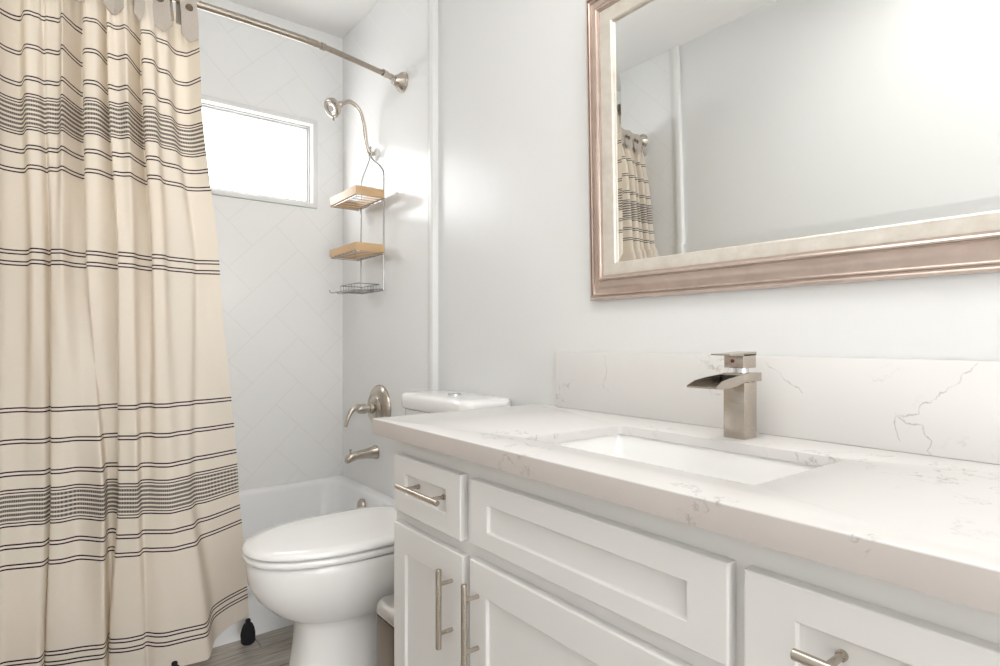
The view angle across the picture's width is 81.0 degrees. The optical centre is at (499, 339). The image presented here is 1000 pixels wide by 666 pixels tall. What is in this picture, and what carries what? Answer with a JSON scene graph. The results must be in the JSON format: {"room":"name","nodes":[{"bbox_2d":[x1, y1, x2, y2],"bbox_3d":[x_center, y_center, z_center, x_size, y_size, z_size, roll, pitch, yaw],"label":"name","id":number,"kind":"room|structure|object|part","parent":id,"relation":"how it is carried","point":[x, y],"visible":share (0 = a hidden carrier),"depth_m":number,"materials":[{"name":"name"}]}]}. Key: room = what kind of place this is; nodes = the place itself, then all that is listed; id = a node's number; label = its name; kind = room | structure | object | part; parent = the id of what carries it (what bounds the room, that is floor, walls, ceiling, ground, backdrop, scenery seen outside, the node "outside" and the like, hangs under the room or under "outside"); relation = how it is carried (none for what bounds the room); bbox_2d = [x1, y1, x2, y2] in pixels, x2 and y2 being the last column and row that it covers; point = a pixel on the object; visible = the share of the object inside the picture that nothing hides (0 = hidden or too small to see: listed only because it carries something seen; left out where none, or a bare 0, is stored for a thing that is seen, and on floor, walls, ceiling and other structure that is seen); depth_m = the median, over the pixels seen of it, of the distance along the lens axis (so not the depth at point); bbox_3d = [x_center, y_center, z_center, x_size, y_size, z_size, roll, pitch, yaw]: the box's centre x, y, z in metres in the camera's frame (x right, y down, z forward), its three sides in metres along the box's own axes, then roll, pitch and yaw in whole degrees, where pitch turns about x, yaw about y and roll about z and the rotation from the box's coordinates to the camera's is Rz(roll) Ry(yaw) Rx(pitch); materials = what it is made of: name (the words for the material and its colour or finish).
{"room":"bathroom","nodes":[
{"label":"bathroom","id":0,"kind":"room"},
{"bbox_2d":[185,624,293,665],"bbox_3d":[-0.050,1.060,0.681,1.901,0.080,4.880,0,0,-38],"label":"floor","id":1,"kind":"structure","parent":0,"point":[271,648],"depth_m":1.91,"materials":[{"name":"grey wood"}]},
{"bbox_2d":[213,475,393,647],"bbox_3d":[-1.221,0.858,2.205,1.643,0.325,0.794,0,0,-38],"label":"bathtub","id":2,"kind":"object","parent":1,"relation":"on","point":[262,508],"visible":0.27,"depth_m":2.73,"materials":[{"name":"white ceramic"}]},
{"bbox_3d":[-0.633,0.758,2.667,0.022,0.068,0.068,0,0,-38],"label":"overflow plate","id":3,"kind":"part","parent":2,"relation":"part of","materials":[{"name":"silver metal"}]},
{"bbox_2d":[242,390,510,665],"bbox_3d":[-0.387,0.602,1.843,0.773,0.837,0.446,0,0,-38],"label":"toilet","id":4,"kind":"object","parent":1,"relation":"on","point":[328,574],"visible":0.62,"depth_m":1.69,"materials":[{"name":"white ceramic"}]},
{"bbox_3d":[-0.499,0.613,1.801,0.544,0.019,0.374,0,0,-38],"label":"seat","id":5,"kind":"part","parent":4,"relation":"part of","materials":[{"name":"white ceramic"}]},
{"bbox_3d":[-0.495,0.589,1.804,0.555,0.024,0.376,0,0,-38],"label":"lid","id":6,"kind":"part","parent":4,"relation":"part of","materials":[{"name":"white ceramic"}]},
{"bbox_3d":[-0.444,0.823,1.843,0.669,0.395,0.370,0,0,-38],"label":"bowl","id":7,"kind":"part","parent":4,"relation":"part of","materials":[{"name":"white ceramic"}]},
{"bbox_3d":[-0.160,0.438,2.017,0.183,0.381,0.414,0,0,-38],"label":"tank","id":8,"kind":"part","parent":4,"relation":"part of","materials":[{"name":"white ceramic"}]},
{"bbox_3d":[-0.161,0.217,2.017,0.201,0.057,0.446,0,0,-38],"label":"tank lid","id":9,"kind":"part","parent":4,"relation":"part of","materials":[{"name":"white ceramic"}]},
{"bbox_2d":[376,594,393,665],"bbox_3d":[-0.230,0.869,1.637,0.202,0.303,0.152,0,0,-38],"label":"trash can","id":10,"kind":"object","parent":1,"relation":"on","point":[385,606],"visible":0.23,"depth_m":1.58,"materials":[{"name":"grey metal"}]},
{"bbox_3d":[-0.230,0.736,1.637,0.202,0.037,0.152,0,0,-38],"label":"can lid","id":11,"kind":"part","parent":10,"relation":"part of","materials":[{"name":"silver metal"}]},
{"bbox_2d":[394,441,999,665],"bbox_3d":[0.305,0.619,1.098,0.578,0.802,1.240,0,0,-38],"label":"vanity cabinet","id":12,"kind":"object","parent":1,"relation":"on","point":[493,567],"visible":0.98,"depth_m":0.88,"materials":[{"name":"white paint"}]},
{"bbox_3d":[-0.169,0.335,1.278,0.046,0.012,0.177,0,0,-38],"label":"handle","id":13,"kind":"part","parent":12,"relation":"part of","materials":[{"name":"silver metal"}]},
{"bbox_3d":[-0.162,0.343,1.311,0.018,0.135,0.290,0,0,-38],"label":"drawer","id":14,"kind":"part","parent":12,"relation":"part of","materials":[{"name":"white paint"}]},
{"bbox_3d":[-0.160,0.664,1.308,0.018,0.452,0.298,0,0,-38],"label":"door","id":15,"kind":"part","parent":12,"relation":"part of","materials":[{"name":"white paint"}]},
{"bbox_3d":[-0.112,0.549,1.204,0.046,0.162,0.012,0,0,-38],"label":"handle","id":16,"kind":"part","parent":12,"relation":"part of","materials":[{"name":"silver metal"}]},
{"bbox_3d":[-0.056,0.549,1.130,0.046,0.162,0.012,0,0,-38],"label":"handle","id":17,"kind":"part","parent":12,"relation":"part of","materials":[{"name":"silver metal"}]},
{"bbox_3d":[0.117,0.662,0.948,0.018,0.456,0.560,0,0,-38],"label":"door","id":18,"kind":"part","parent":12,"relation":"part of","materials":[{"name":"white paint"}]},
{"bbox_3d":[0.117,0.340,0.948,0.018,0.129,0.560,0,0,-38],"label":"false drawer panel","id":19,"kind":"part","parent":12,"relation":"part of","materials":[{"name":"white paint"}]},
{"bbox_2d":[373,404,999,614],"bbox_3d":[0.308,0.216,1.117,0.561,0.038,1.336,0,0,-38],"label":"countertop","id":20,"kind":"structure","parent":12,"relation":"on","point":[927,524],"depth_m":0.80,"materials":[{"name":"white stone"}]},
{"bbox_2d":[553,434,818,484],"bbox_3d":[0.311,0.286,1.075,0.329,0.136,0.526,0,0,-38],"label":"sink","id":21,"kind":"object","parent":20,"relation":"in","point":[736,467],"visible":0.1,"depth_m":1.20,"materials":[{"name":"white ceramic"}]},
{"bbox_2d":[687,351,761,439],"bbox_3d":[0.449,0.110,1.156,0.176,0.174,0.064,0,0,-38],"label":"faucet","id":22,"kind":"object","parent":20,"relation":"on","point":[739,386],"visible":1,"depth_m":1.17,"materials":[{"name":"silver metal"}]},
{"bbox_3d":[0.449,0.080,1.156,0.176,0.027,0.064,0,0,-38],"label":"spout","id":23,"kind":"part","parent":22,"relation":"part of","materials":[{"name":"silver metal"}]},
{"bbox_3d":[0.467,0.040,1.170,0.095,0.032,0.042,0,0,-38],"label":"lever handle","id":24,"kind":"part","parent":22,"relation":"part of","materials":[{"name":"silver metal"}]},
{"bbox_3d":[0.379,0.335,0.565,0.046,0.012,0.177,0,0,-38],"label":"handle","id":25,"kind":"part","parent":12,"relation":"part of","materials":[{"name":"silver metal"}]},
{"bbox_3d":[0.388,0.343,0.595,0.018,0.135,0.290,0,0,-38],"label":"drawer","id":26,"kind":"part","parent":12,"relation":"part of","materials":[{"name":"white paint"}]},
{"bbox_2d":[172,0,342,489],"bbox_3d":[-1.500,-0.268,2.568,1.661,2.576,0.120,0,0,-38],"label":"wall","id":27,"kind":"structure","parent":0,"point":[283,324],"depth_m":2.83,"materials":[{"name":"white tile"}]},
{"bbox_2d":[201,94,316,208],"bbox_3d":[-1.304,-0.877,2.700,0.901,0.439,0.109,0,0,-38],"label":"window","id":28,"kind":"structure","parent":27,"relation":"in","point":[254,153],"depth_m":2.81,"materials":[{"name":"white glass"}]},
{"bbox_2d":[227,0,379,37],"bbox_3d":[-0.050,-1.596,0.681,1.901,0.080,4.880,0,0,-38],"label":"ceiling","id":29,"kind":"structure","parent":0,"point":[337,18],"depth_m":2.77,"materials":[{"name":"white paint"}]},
{"bbox_2d":[343,0,999,497],"bbox_3d":[0.653,-0.268,1.221,0.128,2.576,4.880,0,0,-38],"label":"wall","id":30,"kind":"structure","parent":0,"point":[514,267],"depth_m":1.96,"materials":[{"name":"white paint"}]},
{"bbox_2d":[324,97,379,160],"bbox_3d":[-0.663,-0.953,2.626,0.246,0.254,0.085,0,0,-38],"label":"shower fixture","id":31,"kind":"object","parent":30,"relation":"attached to","point":[332,107],"visible":0.98,"depth_m":2.62,"materials":[{"name":"silver metal"}]},
{"bbox_2d":[329,146,384,293],"bbox_3d":[-0.651,-0.552,2.646,0.151,0.679,0.300,0,0,-38],"label":"shower caddy","id":32,"kind":"object","parent":31,"relation":"hanging from","point":[367,250],"visible":1,"depth_m":2.60,"materials":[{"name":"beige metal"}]},
{"bbox_2d":[329,283,382,293],"bbox_3d":[-0.655,-0.231,2.649,0.148,0.038,0.283,0,0,-38],"label":"soap tray","id":33,"kind":"object","parent":32,"relation":"on","point":[353,291],"depth_m":2.63,"materials":[{"name":"silver metal"}]},
{"bbox_2d":[331,250,383,260],"bbox_3d":[-0.648,-0.382,2.648,0.131,0.012,0.280,0,0,-38],"label":"wire basket","id":34,"kind":"object","parent":32,"relation":"on","point":[335,254],"depth_m":2.65,"materials":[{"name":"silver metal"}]},
{"bbox_2d":[331,195,383,210],"bbox_3d":[-0.648,-0.620,2.648,0.131,0.012,0.280,0,0,-38],"label":"wire basket","id":35,"kind":"object","parent":32,"relation":"on","point":[337,202],"depth_m":2.66,"materials":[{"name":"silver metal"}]},
{"bbox_3d":[-0.585,-0.554,2.679,0.008,0.676,0.250,0,0,-38],"label":"wire frame","id":36,"kind":"part","parent":32,"relation":"part of","materials":[{"name":"silver metal"}]},
{"bbox_3d":[-0.648,-0.964,2.651,0.174,0.232,0.020,0,0,-38],"label":"arm","id":37,"kind":"part","parent":31,"relation":"part of","materials":[{"name":"silver metal"}]},
{"bbox_2d":[345,445,378,463],"bbox_3d":[-0.631,0.520,2.664,0.150,0.068,0.062,0,0,-38],"label":"tub spout","id":38,"kind":"object","parent":30,"relation":"attached to","point":[371,452],"visible":1,"depth_m":2.65,"materials":[{"name":"silver metal"}]},
{"bbox_2d":[344,385,390,426],"bbox_3d":[-0.616,0.308,2.619,0.182,0.208,0.208,0,0,-38],"label":"shower valve","id":39,"kind":"object","parent":30,"relation":"attached to","point":[379,402],"visible":0.91,"depth_m":2.61,"materials":[{"name":"silver metal"}]},
{"bbox_3d":[-0.644,0.333,2.583,0.029,0.098,0.092,0,0,37],"label":"lever","id":40,"kind":"part","parent":39,"relation":"part of","materials":[{"name":"silver metal"}]},
{"bbox_3d":[-0.607,0.308,2.626,0.079,0.052,0.052,0,0,-38],"label":"stem","id":41,"kind":"part","parent":39,"relation":"part of","materials":[{"name":"silver metal"}]},
{"bbox_2d":[428,0,437,390],"bbox_3d":[-0.272,-0.268,2.312,0.026,2.576,0.063,0,0,-38],"label":"trim","id":42,"kind":"structure","parent":30,"relation":"attached to","point":[432,4],"depth_m":2.29,"materials":[{"name":"white"}]},
{"bbox_2d":[556,351,999,464],"bbox_3d":[0.551,0.115,1.244,0.020,0.162,1.242,0,0,-38],"label":"backsplash","id":43,"kind":"structure","parent":30,"relation":"attached to","point":[939,408],"depth_m":1.13,"materials":[{"name":"stone"}]},
{"bbox_2d":[585,0,999,300],"bbox_3d":[0.561,-0.521,1.200,0.037,0.826,1.053,-2,1,-38],"label":"wall mirror","id":44,"kind":"object","parent":30,"relation":"attached to","point":[734,145],"visible":1,"depth_m":1.18,"materials":[{"name":"silver metal"}]},
{"bbox_3d":[-0.752,-0.268,0.141,0.128,2.576,4.880,0,0,-38],"label":"wall","id":45,"kind":"structure","parent":0,"visible":0},
{"bbox_2d":[171,0,407,92],"bbox_3d":[-1.040,-1.100,1.970,1.645,0.086,0.166,0,0,-38],"label":"curtain rod","id":46,"kind":"object","parent":45,"relation":"attached to","point":[400,81],"visible":0.98,"depth_m":2.13,"materials":[{"name":"silver metal"}]},
{"bbox_2d":[0,0,255,665],"bbox_3d":[-1.218,-0.052,1.669,0.975,2.141,0.270,0,0,-29],"label":"shower curtain","id":47,"kind":"object","parent":46,"relation":"hanging from","point":[122,539],"visible":1,"depth_m":1.71,"materials":[{"name":"fabric"}]}
]}

